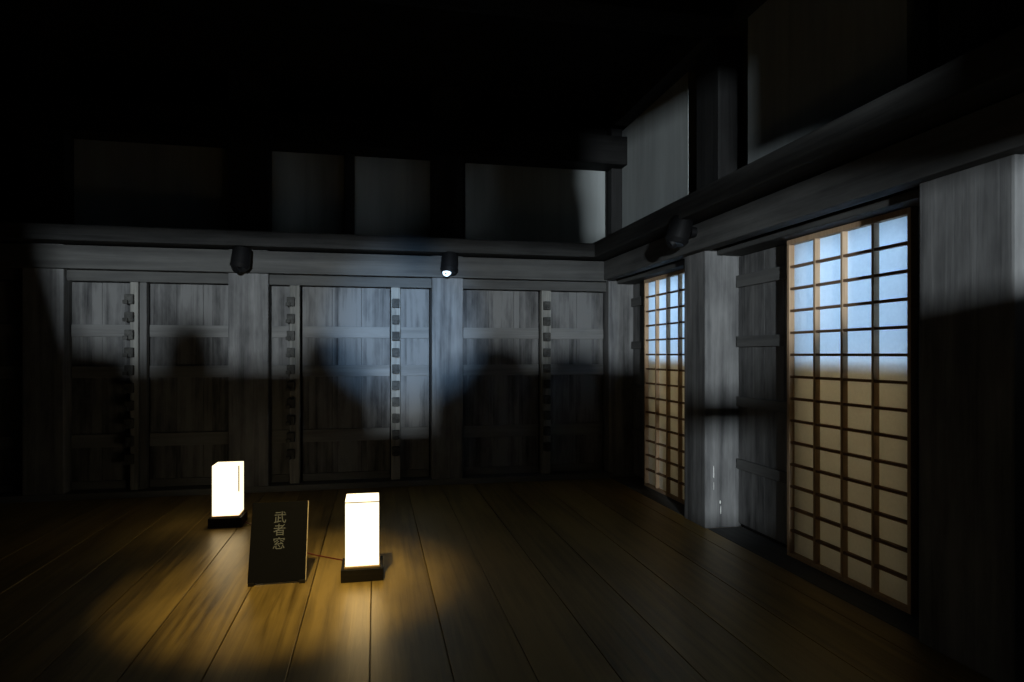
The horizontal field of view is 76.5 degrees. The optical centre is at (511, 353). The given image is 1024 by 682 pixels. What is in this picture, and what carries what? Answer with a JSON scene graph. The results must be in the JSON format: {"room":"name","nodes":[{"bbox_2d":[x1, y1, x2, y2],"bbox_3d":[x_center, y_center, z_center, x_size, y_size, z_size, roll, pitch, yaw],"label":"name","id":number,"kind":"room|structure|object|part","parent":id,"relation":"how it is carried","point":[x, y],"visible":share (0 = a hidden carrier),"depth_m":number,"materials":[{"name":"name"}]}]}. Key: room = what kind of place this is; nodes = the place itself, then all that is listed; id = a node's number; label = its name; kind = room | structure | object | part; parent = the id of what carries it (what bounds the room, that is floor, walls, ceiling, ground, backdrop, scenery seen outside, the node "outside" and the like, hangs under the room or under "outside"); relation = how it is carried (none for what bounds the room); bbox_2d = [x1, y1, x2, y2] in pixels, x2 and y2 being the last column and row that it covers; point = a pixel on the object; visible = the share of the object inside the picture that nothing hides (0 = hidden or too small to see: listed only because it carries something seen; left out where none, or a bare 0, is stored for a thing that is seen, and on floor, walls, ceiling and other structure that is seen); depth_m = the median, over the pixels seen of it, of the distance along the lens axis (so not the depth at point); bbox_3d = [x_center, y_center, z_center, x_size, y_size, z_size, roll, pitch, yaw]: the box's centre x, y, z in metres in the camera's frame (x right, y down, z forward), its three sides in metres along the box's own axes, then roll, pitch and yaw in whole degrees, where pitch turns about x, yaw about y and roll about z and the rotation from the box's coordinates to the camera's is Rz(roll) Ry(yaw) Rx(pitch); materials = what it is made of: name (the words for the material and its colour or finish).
{"room":"japanese castle interior","nodes":[
{"label":"japanese castle interior","id":0,"kind":"room"},
{"bbox_2d":[0,59,606,485],"bbox_3d":[-2.296,-0.600,6.044,7.400,3.840,0.145,0,0,-12],"label":"wall","id":1,"kind":"structure","parent":0,"point":[116,183],"depth_m":6.08,"materials":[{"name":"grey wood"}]},
{"bbox_2d":[0,281,21,492],"bbox_3d":[-4.527,0.275,5.453,0.848,1.790,0.062,0,0,-12],"label":"door","id":2,"kind":"structure","parent":1,"relation":"in","point":[10,291],"depth_m":5.50,"materials":[{"name":"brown wood"}]},
{"bbox_3d":[-4.523,1.135,5.434,0.842,0.070,0.024,0,0,-12],"label":"rail","id":3,"kind":"part","parent":2,"relation":"part of","materials":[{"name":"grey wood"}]},
{"bbox_2d":[22,51,74,223],"bbox_3d":[-3.941,-1.788,5.531,0.310,1.465,0.210,0,0,-12],"label":"trim","id":4,"kind":"structure","parent":1,"relation":"attached to","point":[47,156],"depth_m":5.43,"materials":[{"name":"brown wood"}]},
{"bbox_2d":[71,282,129,489],"bbox_3d":[-3.563,0.275,5.656,0.468,1.790,0.062,0,0,-12],"label":"door","id":5,"kind":"structure","parent":1,"relation":"in","point":[98,327],"depth_m":5.64,"materials":[{"name":"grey wood"}]},
{"bbox_3d":[-3.559,1.135,5.637,0.462,0.070,0.024,0,0,-12],"label":"rail","id":6,"kind":"part","parent":5,"relation":"part of","materials":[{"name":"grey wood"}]},
{"bbox_3d":[-3.184,-1.420,5.796,1.360,0.900,0.027,0,0,-12],"label":"plaster panel","id":7,"kind":"part","parent":1,"relation":"part of","materials":[{"name":"white paint"}]},
{"bbox_2d":[150,284,227,486],"bbox_3d":[-2.871,0.275,5.802,0.652,1.790,0.062,0,0,-12],"label":"door","id":8,"kind":"structure","parent":1,"relation":"in","point":[189,323],"depth_m":5.79,"materials":[{"name":"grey wood"}]},
{"bbox_3d":[-2.867,1.135,5.783,0.647,0.070,0.024,0,0,-12],"label":"rail","id":9,"kind":"part","parent":8,"relation":"part of","materials":[{"name":"grey wood"}]},
{"bbox_2d":[228,68,271,231],"bbox_3d":[-2.359,-1.788,5.865,0.337,1.465,0.210,0,0,-12],"label":"trim","id":10,"kind":"structure","parent":1,"relation":"attached to","point":[249,164],"depth_m":5.76,"materials":[{"name":"brown wood"}]},
{"bbox_2d":[272,286,289,481],"bbox_3d":[-2.120,0.275,5.960,0.158,1.790,0.062,0,0,-12],"label":"door","id":11,"kind":"structure","parent":1,"relation":"in","point":[280,465],"depth_m":5.95,"materials":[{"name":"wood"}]},
{"bbox_3d":[-2.116,1.135,5.941,0.152,0.070,0.024,0,0,-12],"label":"rail","id":12,"kind":"part","parent":11,"relation":"part of","materials":[{"name":"grey wood"}]},
{"bbox_2d":[0,222,594,260],"bbox_3d":[-2.504,-0.990,5.722,6.660,0.130,0.430,0,0,-12],"label":"trim","id":13,"kind":"structure","parent":1,"relation":"attached to","point":[10,232],"depth_m":5.63,"materials":[{"name":"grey wood"}]},
{"bbox_2d":[344,154,353,234],"bbox_3d":[-1.528,-1.465,6.111,0.090,0.810,0.090,0,0,-12],"label":"stud","id":14,"kind":"object","parent":13,"relation":"on","point":[348,158],"visible":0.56,"depth_m":6.07,"materials":[{"name":"brown wood"}]},
{"bbox_2d":[0,268,605,292],"bbox_3d":[-2.430,-0.675,5.883,6.870,0.100,0.155,0,0,-12],"label":"trim","id":15,"kind":"structure","parent":1,"relation":"attached to","point":[6,274],"depth_m":5.95,"materials":[{"name":"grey wood"}]},
{"bbox_2d":[0,470,611,502],"bbox_3d":[-2.408,1.202,5.847,6.900,0.055,0.235,0,0,-12],"label":"trim","id":16,"kind":"structure","parent":1,"relation":"attached to","point":[15,497],"depth_m":5.88,"materials":[{"name":"grey wood"}]},
{"bbox_2d":[122,282,148,489],"bbox_3d":[-3.257,0.276,5.630,0.162,1.797,0.162,0,0,-12],"label":"post","id":17,"kind":"object","parent":16,"relation":"on","point":[138,298],"visible":1,"depth_m":5.63,"materials":[{"name":"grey wood"}]},
{"bbox_3d":[-3.276,0.276,5.662,0.065,1.797,0.092,0,0,-12],"label":"post","id":18,"kind":"part","parent":17,"relation":"part of","materials":[{"name":"grey wood"}]},
{"bbox_2d":[286,285,300,483],"bbox_3d":[-1.985,0.276,5.898,0.114,1.797,0.162,0,0,-12],"label":"post","id":19,"kind":"object","parent":16,"relation":"on","point":[294,301],"visible":1,"depth_m":5.89,"materials":[{"name":"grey wood"}]},
{"bbox_2d":[391,287,399,479],"bbox_3d":[-1.089,0.276,6.087,0.085,1.797,0.162,0,0,-12],"label":"post","id":20,"kind":"object","parent":16,"relation":"on","point":[395,291],"visible":1,"depth_m":6.07,"materials":[{"name":"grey wood"}]},
{"bbox_2d":[540,290,550,473],"bbox_3d":[0.335,0.276,6.387,0.094,1.797,0.162,0,0,-12],"label":"post","id":21,"kind":"object","parent":16,"relation":"on","point":[545,296],"visible":1,"depth_m":6.37,"materials":[{"name":"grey wood"}]},
{"bbox_3d":[-1.897,-1.420,6.068,0.650,0.900,0.027,0,0,-12],"label":"plaster panel","id":22,"kind":"part","parent":1,"relation":"part of","materials":[{"name":"white paint"}]},
{"bbox_2d":[0,91,626,171],"bbox_3d":[-2.275,-2.010,5.847,7.160,0.280,0.280,0,0,-12],"label":"ceiling beam","id":23,"kind":"structure","parent":1,"relation":"attached to","point":[85,118],"depth_m":5.81,"materials":[{"name":"brown wood"}]},
{"bbox_2d":[303,287,389,480],"bbox_3d":[-1.545,0.275,6.081,0.792,1.790,0.062,0,0,-12],"label":"door","id":24,"kind":"structure","parent":1,"relation":"in","point":[333,434],"depth_m":6.07,"materials":[{"name":"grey wood"}]},
{"bbox_3d":[-1.541,1.135,6.062,0.787,0.070,0.024,0,0,-12],"label":"rail","id":25,"kind":"part","parent":24,"relation":"part of","materials":[{"name":"grey wood"}]},
{"bbox_3d":[-1.141,-1.420,6.227,0.715,0.900,0.027,0,0,-12],"label":"plaster panel","id":26,"kind":"part","parent":1,"relation":"part of","materials":[{"name":"white paint"}]},
{"bbox_2d":[400,289,428,476],"bbox_3d":[-0.929,0.275,6.211,0.270,1.790,0.062,0,0,-12],"label":"door","id":27,"kind":"structure","parent":1,"relation":"in","point":[414,303],"depth_m":6.20,"materials":[{"name":"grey wood"}]},
{"bbox_3d":[-0.925,1.135,6.192,0.265,0.070,0.024,0,0,-12],"label":"rail","id":28,"kind":"part","parent":27,"relation":"part of","materials":[{"name":"grey wood"}]},
{"bbox_2d":[430,86,462,238],"bbox_3d":[-0.629,-1.788,6.229,0.293,1.465,0.210,0,0,-12],"label":"trim","id":29,"kind":"structure","parent":1,"relation":"attached to","point":[446,103],"depth_m":6.13,"materials":[{"name":"brown wood"}]},
{"bbox_2d":[463,290,538,474],"bbox_3d":[-0.110,0.275,6.384,0.756,1.790,0.062,0,0,-12],"label":"door","id":30,"kind":"structure","parent":1,"relation":"in","point":[501,331],"depth_m":6.37,"materials":[{"name":"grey wood"}]},
{"bbox_3d":[-0.106,1.135,6.365,0.750,0.070,0.024,0,0,-12],"label":"rail","id":31,"kind":"part","parent":30,"relation":"part of","materials":[{"name":"grey wood"}]},
{"bbox_3d":[0.246,-1.420,6.519,1.441,0.900,0.027,0,0,-12],"label":"plaster panel","id":32,"kind":"part","parent":1,"relation":"part of","materials":[{"name":"white paint"}]},
{"bbox_2d":[551,292,602,471],"bbox_3d":[0.648,0.275,6.543,0.554,1.790,0.062,0,0,-12],"label":"door","id":33,"kind":"structure","parent":1,"relation":"in","point":[576,317],"depth_m":6.53,"materials":[{"name":"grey wood"}]},
{"bbox_3d":[0.652,1.135,6.525,0.549,0.070,0.024,0,0,-12],"label":"rail","id":34,"kind":"part","parent":33,"relation":"part of","materials":[{"name":"grey wood"}]},
{"bbox_2d":[607,104,626,235],"bbox_3d":[1.098,-1.788,6.634,0.225,1.465,0.130,0,0,-12],"label":"trim","id":35,"kind":"structure","parent":1,"relation":"attached to","point":[614,176],"depth_m":6.56,"materials":[{"name":"brown wood"}]},
{"bbox_2d":[0,0,673,108],"bbox_3d":[-0.855,-2.550,-0.548,7.300,0.060,13.680,0,0,-12],"label":"ceiling","id":36,"kind":"structure","parent":0,"point":[358,44],"depth_m":5.29,"materials":[{"name":"brown wood"}]},
{"bbox_2d":[0,476,994,681],"bbox_3d":[-0.909,1.275,-0.631,7.160,0.090,13.540,0,0,-12],"label":"floor","id":37,"kind":"structure","parent":0,"point":[577,580],"depth_m":3.22,"materials":[{"name":"brown wood"}]},
{"bbox_2d":[22,243,71,494],"bbox_3d":[-3.941,0.152,5.531,0.310,2.155,0.210,0,0,-12],"label":"wooden pillar","id":38,"kind":"structure","parent":37,"relation":"on","point":[46,293],"depth_m":5.43,"materials":[{"name":"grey wood"}]},
{"bbox_2d":[208,461,247,528],"bbox_3d":[-2.055,1.012,4.707,0.224,0.437,0.224,0,0,-12],"label":"lantern","id":39,"kind":"object","parent":37,"relation":"on","point":[228,510],"visible":1,"depth_m":4.62,"materials":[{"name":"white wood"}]},
{"bbox_3d":[-2.055,0.972,4.707,0.179,0.357,0.179,0,0,-12],"label":"lamp shade","id":40,"kind":"part","parent":39,"relation":"part of","materials":[{"name":"white paper"}]},
{"bbox_2d":[228,249,271,486],"bbox_3d":[-2.359,0.152,5.865,0.337,2.155,0.210,0,0,-12],"label":"wooden pillar","id":41,"kind":"structure","parent":37,"relation":"on","point":[249,294],"depth_m":5.77,"materials":[{"name":"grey wood"}]},
{"bbox_2d":[0,243,607,281],"bbox_3d":[-2.413,-0.812,5.726,6.840,0.195,0.080,0,0,-12],"label":"trim","id":42,"kind":"structure","parent":41,"relation":"attached to","point":[12,255],"depth_m":5.78,"materials":[{"name":"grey wood"}]},
{"bbox_2d":[230,246,251,272],"bbox_3d":[-2.333,-0.805,5.594,0.169,0.228,0.210,0,0,-12],"label":"wall lamp","id":43,"kind":"object","parent":42,"relation":"attached to","point":[240,261],"visible":1,"depth_m":5.53,"materials":[{"name":"black metal"}]},
{"bbox_2d":[440,251,457,276],"bbox_3d":[-0.577,-0.820,5.965,0.169,0.228,0.210,0,0,-12],"label":"wall lamp","id":44,"kind":"object","parent":42,"relation":"attached to","point":[449,259],"visible":1,"depth_m":5.89,"materials":[{"name":"black metal"}]},
{"bbox_2d":[247,500,308,586],"bbox_3d":[-1.282,1.027,3.596,0.297,0.406,0.280,0,0,-12],"label":"sign board","id":45,"kind":"object","parent":37,"relation":"on","point":[279,530],"visible":1,"depth_m":3.54,"materials":[{"name":"black wood"}]},
{"bbox_2d":[243,520,342,559],"bbox_3d":[-1.404,1.211,4.194,1.449,0.036,0.102,0,0,42],"label":"power cord","id":46,"kind":"object","parent":37,"relation":"on","point":[243,520],"visible":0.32,"depth_m":3.94,"materials":[{"name":"black plastic"}]},
{"bbox_2d":[341,493,382,582],"bbox_3d":[-0.832,1.012,3.616,0.224,0.437,0.224,0,0,-12],"label":"lantern","id":47,"kind":"object","parent":37,"relation":"on","point":[362,562],"visible":1,"depth_m":3.53,"materials":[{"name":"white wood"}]},
{"bbox_3d":[-0.832,0.972,3.616,0.179,0.357,0.179,0,0,-12],"label":"lamp shade","id":48,"kind":"part","parent":47,"relation":"part of","materials":[{"name":"white paper"}]},
{"bbox_2d":[430,256,462,478],"bbox_3d":[-0.629,0.152,6.229,0.293,2.155,0.210,0,0,-12],"label":"wooden pillar","id":49,"kind":"structure","parent":37,"relation":"on","point":[446,294],"depth_m":6.13,"materials":[{"name":"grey wood"}]},
{"bbox_2d":[603,274,634,476],"bbox_3d":[1.077,0.152,6.589,0.285,2.155,0.210,0,0,-12],"label":"wooden pillar","id":50,"kind":"structure","parent":37,"relation":"on","point":[617,309],"depth_m":6.49,"materials":[{"name":"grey wood"}]},
{"bbox_2d":[684,241,740,527],"bbox_3d":[1.464,0.152,4.753,0.285,2.155,0.322,0,0,-12],"label":"wooden pillar","id":51,"kind":"structure","parent":37,"relation":"on","point":[711,294],"depth_m":4.61,"materials":[{"name":"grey wood"}]},
{"bbox_2d":[919,153,1023,681],"bbox_3d":[1.918,0.152,2.596,0.285,2.155,0.430,0,0,-12],"label":"wooden pillar","id":52,"kind":"structure","parent":37,"relation":"on","point":[971,220],"depth_m":2.51,"materials":[{"name":"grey wood"}]},
{"bbox_2d":[622,0,937,614],"bbox_3d":[2.594,-0.600,0.107,0.240,3.840,13.540,0,0,-12],"label":"wall","id":53,"kind":"structure","parent":0,"point":[807,65],"depth_m":3.90,"materials":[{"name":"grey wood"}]},
{"bbox_2d":[361,0,733,38],"bbox_3d":[-1.950,-2.350,3.677,6.900,0.320,0.280,0,0,-12],"label":"trim","id":54,"kind":"structure","parent":53,"relation":"attached to","point":[692,18],"depth_m":4.19,"materials":[{"name":"brown wood"}]},
{"bbox_2d":[631,282,643,477],"bbox_3d":[1.256,0.254,6.312,0.051,1.888,0.393,0,0,-12],"label":"door","id":55,"kind":"structure","parent":53,"relation":"in","point":[637,302],"depth_m":6.37,"materials":[{"name":"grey wood"}]},
{"bbox_3d":[1.315,-1.635,5.883,0.121,1.230,1.410,0,0,-12],"label":"plaster panel","id":56,"kind":"part","parent":53,"relation":"part of","materials":[{"name":"white paint"}]},
{"bbox_2d":[644,269,683,503],"bbox_3d":[1.351,0.267,5.625,0.040,1.918,0.940,0,0,-12],"label":"shoji screen","id":57,"kind":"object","parent":53,"relation":"in","point":[663,294],"depth_m":5.74,"materials":[{"name":"white paper"}]},
{"bbox_2d":[665,215,697,248],"bbox_3d":[1.179,-0.848,4.541,0.220,0.231,0.164,0,0,-12],"label":"wall lamp","id":58,"kind":"object","parent":53,"relation":"attached to","point":[679,231],"visible":0.87,"depth_m":4.48,"materials":[{"name":"black metal"}]},
{"bbox_3d":[1.267,-0.855,4.559,0.040,0.070,0.070,0,0,-12],"label":"mounting plate","id":59,"kind":"part","parent":58,"relation":"part of","materials":[{"name":"black paint"}]},
{"bbox_2d":[614,0,766,125],"bbox_3d":[1.857,-2.380,2.972,0.260,0.260,7.050,0,0,-12],"label":"trim","id":60,"kind":"structure","parent":53,"relation":"attached to","point":[677,57],"depth_m":5.28,"materials":[{"name":"brown wood"}]},
{"bbox_2d":[696,35,741,189],"bbox_3d":[1.512,-1.788,4.764,0.185,1.465,0.320,0,0,-12],"label":"trim","id":61,"kind":"structure","parent":53,"relation":"attached to","point":[719,64],"depth_m":4.62,"materials":[{"name":"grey wood"}]},
{"bbox_2d":[736,244,786,544],"bbox_3d":[1.677,0.254,4.311,0.051,1.888,0.623,0,0,-12],"label":"door","id":62,"kind":"structure","parent":53,"relation":"in","point":[761,281],"depth_m":4.31,"materials":[{"name":"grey wood"}]},
{"bbox_2d":[612,477,918,639],"bbox_3d":[1.496,1.258,4.649,0.265,0.063,3.760,0,0,-12],"label":"trim","id":63,"kind":"structure","parent":53,"relation":"attached to","point":[765,548],"depth_m":3.72,"materials":[{"name":"grey wood"}]},
{"bbox_2d":[617,189,918,284],"bbox_3d":[1.530,-0.715,4.656,0.195,0.040,3.760,0,0,-12],"label":"trim","id":64,"kind":"structure","parent":53,"relation":"attached to","point":[908,199],"depth_m":3.69,"materials":[{"name":"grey wood"}]},
{"bbox_2d":[587,24,1023,260],"bbox_3d":[1.470,-0.998,4.055,0.450,0.145,5.330,0,0,-12],"label":"beam","id":65,"kind":"structure","parent":53,"relation":"attached to","point":[991,73],"depth_m":2.83,"materials":[{"name":"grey wood"}]},
{"bbox_2d":[604,92,1023,280],"bbox_3d":[1.470,-0.818,3.938,0.100,0.185,5.100,0,0,-12],"label":"beam","id":66,"kind":"structure","parent":53,"relation":"attached to","point":[993,132],"depth_m":3.00,"materials":[{"name":"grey wood"}]},
{"bbox_3d":[1.773,-1.635,3.711,0.121,1.230,1.330,0,0,-12],"label":"plaster panel","id":67,"kind":"part","parent":53,"relation":"part of","materials":[{"name":"white paint"}]},
{"bbox_2d":[787,207,917,614],"bbox_3d":[1.795,0.267,3.516,0.040,1.918,0.940,0,0,-12],"label":"shoji screen","id":68,"kind":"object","parent":53,"relation":"in","point":[852,288],"depth_m":3.46,"materials":[{"name":"white paper"}]},
{"bbox_2d":[938,0,1023,66],"bbox_3d":[1.967,-1.788,2.607,0.185,1.465,0.430,0,0,-12],"label":"trim","id":69,"kind":"structure","parent":53,"relation":"attached to","point":[964,26],"depth_m":2.64,"materials":[{"name":"brown wood"}]}
]}

